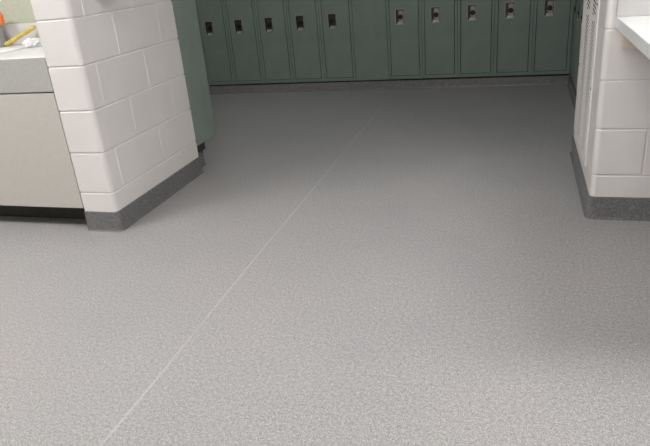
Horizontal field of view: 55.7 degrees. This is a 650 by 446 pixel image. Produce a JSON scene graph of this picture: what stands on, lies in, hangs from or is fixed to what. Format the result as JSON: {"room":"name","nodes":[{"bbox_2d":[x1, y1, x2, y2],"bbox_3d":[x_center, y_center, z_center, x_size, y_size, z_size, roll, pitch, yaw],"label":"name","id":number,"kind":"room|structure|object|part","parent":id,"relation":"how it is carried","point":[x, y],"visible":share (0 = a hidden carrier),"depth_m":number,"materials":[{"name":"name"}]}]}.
{"room":"locker room","nodes":[
{"label":"locker room","id":0,"kind":"room"},
{"bbox_2d":[0,0,36,24],"bbox_3d":[-2.327,-1.516,3.619,2.554,2.642,0.300,2,24,17],"label":"wall","id":1,"kind":"structure","parent":0,"point":[13,11],"depth_m":3.41,"materials":[{"name":"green paint"}]},
{"bbox_2d":[0,22,39,44],"bbox_3d":[-1.860,-1.064,3.493,1.553,0.110,0.020,2,24,17],"label":"backsplash","id":2,"kind":"structure","parent":1,"relation":"attached to","point":[10,30],"depth_m":3.43,"materials":[{"name":"grey laminate"}]},
{"bbox_2d":[30,0,198,211],"bbox_3d":[-1.096,-1.347,2.968,0.187,2.642,0.889,2,24,17],"label":"wall","id":3,"kind":"structure","parent":0,"point":[116,71],"depth_m":3.03,"materials":[{"name":"white brick"}]},
{"bbox_2d":[84,151,206,231],"bbox_3d":[-1.036,-0.220,3.555,0.355,0.104,1.063,2,24,17],"label":"baseboard","id":4,"kind":"structure","parent":3,"relation":"attached to","point":[121,220],"depth_m":3.26,"materials":[{"name":"grey rubber"}]},
{"bbox_2d":[0,85,649,445],"bbox_3d":[-0.319,0.302,2.454,7.600,0.100,8.460,2,24,17],"label":"floor","id":5,"kind":"structure","parent":0,"point":[389,267],"depth_m":2.31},
{"bbox_2d":[0,92,85,218],"bbox_3d":[-1.895,-0.427,3.460,1.552,0.701,0.559,2,24,17],"label":"base cabinet","id":6,"kind":"object","parent":5,"relation":"on","point":[38,178],"visible":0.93,"depth_m":3.05,"materials":[{"name":"beige laminate"}]},
{"bbox_2d":[0,22,53,93],"bbox_3d":[-1.932,-0.876,3.277,1.553,0.270,0.587,2,24,17],"label":"countertop","id":7,"kind":"structure","parent":6,"relation":"on","point":[25,70],"depth_m":2.88,"materials":[{"name":"white laminate"}]},
{"bbox_2d":[0,12,7,46],"bbox_3d":[-1.814,-1.072,3.385,0.096,0.201,0.115,-24,30,-37],"label":"spray bottle","id":8,"kind":"object","parent":7,"relation":"on","point":[3,38],"visible":0.82,"depth_m":3.39,"materials":[{"name":"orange plastic"}]},
{"bbox_2d":[0,47,24,53],"bbox_3d":[-1.792,-0.875,3.175,0.400,0.004,0.270,0,24,13],"label":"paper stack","id":9,"kind":"object","parent":7,"relation":"on","point":[5,50],"visible":1,"depth_m":3.19,"materials":[{"name":"white paper"}]},
{"bbox_2d":[5,25,35,45],"bbox_3d":[-1.670,-1.027,3.376,0.193,0.097,0.022,-5,23,1],"label":"stick","id":10,"kind":"object","parent":7,"relation":"on","point":[33,27],"visible":1,"depth_m":3.37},
{"bbox_2d":[22,38,41,47],"bbox_3d":[-1.553,-0.957,3.259,0.115,0.046,0.096,-5,23,0],"label":"tissue","id":11,"kind":"object","parent":7,"relation":"on","point":[29,42],"visible":0.97,"depth_m":3.23,"materials":[{"name":"white paper"}]},
{"bbox_2d":[171,0,215,152],"bbox_3d":[-0.975,-1.369,3.599,0.320,1.950,0.290,2,24,17],"label":"tall cabinet","id":12,"kind":"object","parent":5,"relation":"on","point":[185,12],"visible":0.3,"depth_m":3.73,"materials":[{"name":"green metal"}]},
{"bbox_2d":[209,68,570,93],"bbox_3d":[0.643,-1.335,5.809,3.727,0.076,0.345,2,24,17],"label":"baseboard","id":13,"kind":"structure","parent":5,"relation":"on","point":[549,79],"depth_m":5.65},
{"bbox_2d":[195,0,234,84],"bbox_3d":[-1.070,-2.264,5.919,0.307,1.800,0.340,2,24,17],"label":"locker","id":14,"kind":"object","parent":13,"relation":"on","point":[211,15],"visible":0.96,"depth_m":5.97,"materials":[{"name":"green metal"}]},
{"bbox_2d":[205,22,209,34],"bbox_3d":[-1.114,-1.880,5.938,0.069,0.121,0.019,2,24,17],"label":"handle","id":15,"kind":"object","parent":14,"relation":"on","point":[207,24],"depth_m":5.94,"materials":[{"name":"metal"}]},
{"bbox_2d":[224,0,263,83],"bbox_3d":[-0.775,-2.253,5.830,0.307,1.800,0.340,2,24,17],"label":"locker","id":16,"kind":"object","parent":13,"relation":"on","point":[241,20],"visible":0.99,"depth_m":5.89,"materials":[{"name":"green metal"}]},
{"bbox_2d":[234,20,240,32],"bbox_3d":[-0.819,-1.869,5.849,0.069,0.121,0.019,2,24,17],"label":"handle","id":17,"kind":"object","parent":16,"relation":"on","point":[237,23],"depth_m":5.85,"materials":[{"name":"metal"}]},
{"bbox_2d":[254,0,293,82],"bbox_3d":[-0.479,-2.242,5.741,0.307,1.800,0.340,2,24,17],"label":"locker","id":18,"kind":"object","parent":13,"relation":"on","point":[271,15],"visible":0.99,"depth_m":5.80,"materials":[{"name":"green metal"}]},
{"bbox_2d":[265,18,272,30],"bbox_3d":[-0.523,-1.858,5.761,0.069,0.121,0.019,2,24,17],"label":"handle","id":19,"kind":"object","parent":18,"relation":"on","point":[268,21],"depth_m":5.75,"materials":[{"name":"metal"}]},
{"bbox_3d":[-0.514,-1.856,5.761,0.044,0.106,0.012,2,24,17],"label":"latch handle","id":20,"kind":"part","parent":18,"relation":"part of","materials":[{"name":"metal"}]},
{"bbox_2d":[286,0,324,81],"bbox_3d":[-0.184,-2.231,5.653,0.307,1.800,0.340,2,24,17],"label":"locker","id":21,"kind":"object","parent":13,"relation":"on","point":[302,15],"visible":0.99,"depth_m":5.72,"materials":[{"name":"green metal"}]},
{"bbox_2d":[296,16,303,29],"bbox_3d":[-0.228,-1.847,5.672,0.069,0.121,0.019,2,24,17],"label":"handle","id":22,"kind":"object","parent":21,"relation":"on","point":[299,19],"depth_m":5.67,"materials":[{"name":"metal"}]},
{"bbox_3d":[-0.219,-1.845,5.672,0.044,0.106,0.012,2,24,17],"label":"latch handle","id":23,"kind":"part","parent":21,"relation":"part of","materials":[{"name":"metal"}]},
{"bbox_2d":[318,0,355,80],"bbox_3d":[0.111,-2.220,5.564,0.307,1.800,0.340,2,24,17],"label":"locker","id":24,"kind":"object","parent":13,"relation":"on","point":[335,16],"visible":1,"depth_m":5.64,"materials":[{"name":"green metal"}]},
{"bbox_2d":[328,14,335,27],"bbox_3d":[0.067,-1.835,5.583,0.069,0.121,0.019,2,24,17],"label":"handle","id":25,"kind":"object","parent":24,"relation":"on","point":[331,17],"depth_m":5.58,"materials":[{"name":"metal"}]},
{"bbox_3d":[0.076,-1.833,5.584,0.044,0.106,0.012,2,24,17],"label":"latch handle","id":26,"kind":"part","parent":24,"relation":"part of","materials":[{"name":"metal"}]},
{"bbox_2d":[351,0,388,80],"bbox_3d":[0.405,-2.206,5.470,0.308,1.800,0.301,2,24,17],"label":"filler panel","id":27,"kind":"object","parent":13,"relation":"on","point":[369,17],"visible":0.83,"depth_m":5.55,"materials":[{"name":"green metal"}]},
{"bbox_2d":[386,0,422,78],"bbox_3d":[0.703,-2.197,5.386,0.307,1.800,0.340,2,24,17],"label":"locker","id":28,"kind":"object","parent":13,"relation":"on","point":[404,17],"visible":0.99,"depth_m":5.46,"materials":[{"name":"green metal"}]},
{"bbox_2d":[396,9,403,23],"bbox_3d":[0.659,-1.813,5.405,0.069,0.121,0.019,2,24,17],"label":"handle","id":29,"kind":"object","parent":28,"relation":"on","point":[399,12],"depth_m":5.40,"materials":[{"name":"metal"}]},
{"bbox_3d":[0.668,-1.811,5.405,0.044,0.106,0.012,2,24,17],"label":"latch handle","id":30,"kind":"part","parent":28,"relation":"part of","materials":[{"name":"silver metal"}]},
{"bbox_2d":[421,0,457,77],"bbox_3d":[0.998,-2.186,5.297,0.307,1.800,0.340,2,24,17],"label":"locker","id":31,"kind":"object","parent":13,"relation":"on","point":[439,17],"visible":0.99,"depth_m":5.38,"materials":[{"name":"green metal"}]},
{"bbox_2d":[431,7,438,21],"bbox_3d":[0.954,-1.802,5.316,0.069,0.121,0.019,2,24,17],"label":"handle","id":32,"kind":"object","parent":31,"relation":"on","point":[434,10],"depth_m":5.31,"materials":[{"name":"metal"}]},
{"bbox_3d":[0.964,-1.800,5.317,0.044,0.106,0.012,2,24,17],"label":"latch handle","id":33,"kind":"part","parent":31,"relation":"part of","materials":[{"name":"silver metal"}]},
{"bbox_2d":[458,0,494,76],"bbox_3d":[1.293,-2.175,5.208,0.307,1.800,0.340,2,24,17],"label":"locker","id":34,"kind":"object","parent":13,"relation":"on","point":[476,18],"visible":1,"depth_m":5.30,"materials":[{"name":"green metal"}]},
{"bbox_2d":[468,5,475,19],"bbox_3d":[1.250,-1.791,5.228,0.069,0.121,0.019,2,24,17],"label":"handle","id":35,"kind":"object","parent":34,"relation":"on","point":[471,8],"depth_m":5.23,"materials":[{"name":"metal"}]},
{"bbox_3d":[1.259,-1.789,5.228,0.044,0.106,0.012,2,24,17],"label":"latch handle","id":36,"kind":"part","parent":34,"relation":"part of","materials":[{"name":"silver metal"}]},
{"bbox_2d":[494,0,533,75],"bbox_3d":[1.589,-2.164,5.120,0.307,1.800,0.340,2,24,17],"label":"locker","id":37,"kind":"object","parent":13,"relation":"on","point":[513,18],"visible":1,"depth_m":5.21,"materials":[{"name":"green metal"}]},
{"bbox_2d":[506,2,514,17],"bbox_3d":[1.545,-1.780,5.139,0.069,0.121,0.019,2,24,17],"label":"handle","id":38,"kind":"object","parent":37,"relation":"on","point":[510,6],"depth_m":5.13,"materials":[{"name":"metal"}]},
{"bbox_3d":[1.554,-1.777,5.139,0.044,0.106,0.012,2,24,17],"label":"latch handle","id":39,"kind":"part","parent":37,"relation":"part of","materials":[{"name":"silver metal"}]},
{"bbox_2d":[531,0,573,74],"bbox_3d":[1.884,-2.152,5.031,0.307,1.800,0.340,2,24,17],"label":"locker","id":40,"kind":"object","parent":13,"relation":"on","point":[552,19],"visible":0.98,"depth_m":5.13,"materials":[{"name":"green metal"}]},
{"bbox_2d":[545,0,553,14],"bbox_3d":[1.840,-1.768,5.050,0.069,0.121,0.019,2,24,17],"label":"handle","id":41,"kind":"object","parent":40,"relation":"on","point":[549,4],"depth_m":5.05,"materials":[{"name":"metal"}]},
{"bbox_3d":[1.849,-1.766,5.051,0.044,0.106,0.012,2,24,17],"label":"latch handle","id":42,"kind":"part","parent":40,"relation":"part of","materials":[{"name":"silver metal"}]},
{"bbox_2d":[569,0,574,74],"bbox_3d":[1.990,-2.083,4.849,0.003,1.800,0.064,2,24,17],"label":"cabinet filler","id":43,"kind":"object","parent":40,"relation":"attached to","point":[574,0],"visible":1,"depth_m":5.09,"materials":[{"name":"green metal"}]},
{"bbox_2d":[574,0,649,197],"bbox_3d":[2.283,-1.382,2.327,2.268,2.642,0.961,2,24,17],"label":"wall","id":44,"kind":"structure","parent":0,"point":[618,148],"depth_m":2.57,"materials":[{"name":"white brick"}]},
{"bbox_2d":[567,76,576,108],"bbox_3d":[1.950,-0.818,4.336,0.341,0.076,1.881,2,24,17],"label":"baseboard","id":45,"kind":"structure","parent":44,"relation":"attached to","point":[571,87],"depth_m":4.82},
{"bbox_2d":[570,0,578,80],"bbox_3d":[2.090,-2.002,4.639,0.340,1.800,0.307,2,24,17],"label":"locker","id":46,"kind":"object","parent":45,"relation":"on","point":[576,1],"visible":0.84,"depth_m":4.89,"materials":[{"name":"green metal"}]},
{"bbox_2d":[573,0,582,88],"bbox_3d":[2.004,-1.877,4.370,0.340,1.800,0.307,2,24,17],"label":"locker","id":47,"kind":"object","parent":45,"relation":"on","point":[580,2],"visible":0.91,"depth_m":4.62,"materials":[{"name":"green metal"}]},
{"bbox_2d":[576,0,583,91],"bbox_3d":[1.919,-1.753,4.101,0.340,1.800,0.307,2,24,17],"label":"locker","id":48,"kind":"object","parent":45,"relation":"on","point":[583,0],"visible":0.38,"depth_m":4.46,"materials":[{"name":"green metal"}]},
{"bbox_2d":[574,0,599,165],"bbox_3d":[1.254,-1.067,2.901,0.008,1.455,0.665,2,24,17],"label":"air vent","id":49,"kind":"object","parent":44,"relation":"in","point":[590,18],"visible":1,"depth_m":2.98,"materials":[{"name":"white metal"}]},
{"bbox_2d":[570,135,649,220],"bbox_3d":[2.379,-0.222,2.832,2.271,0.104,0.987,2,24,17],"label":"baseboard","id":50,"kind":"object","parent":44,"relation":"attached to","point":[598,208],"visible":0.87,"depth_m":2.71,"materials":[{"name":"grey rubber"}]},
{"bbox_2d":[621,34,636,47],"bbox_3d":[1.275,-0.722,2.384,0.224,0.076,0.029,2,24,17],"label":"cleat","id":51,"kind":"object","parent":44,"relation":"attached to","point":[626,43],"visible":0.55,"depth_m":2.41,"materials":[{"name":"brown wood"}]},
{"bbox_2d":[615,15,649,59],"bbox_3d":[1.947,-0.511,1.603,2.032,0.042,1.188,2,24,17],"label":"shelf","id":52,"kind":"object","parent":44,"relation":"attached to","point":[636,29],"visible":1,"depth_m":2.10,"materials":[{"name":"white laminate"}]},
{"bbox_2d":[616,0,649,16],"bbox_3d":[2.092,-0.921,2.038,2.034,0.340,0.019,2,24,17],"label":"backsplash panel","id":53,"kind":"object","parent":52,"relation":"on","point":[625,8],"visible":1,"depth_m":2.36,"materials":[{"name":"grey laminate"}]}
]}

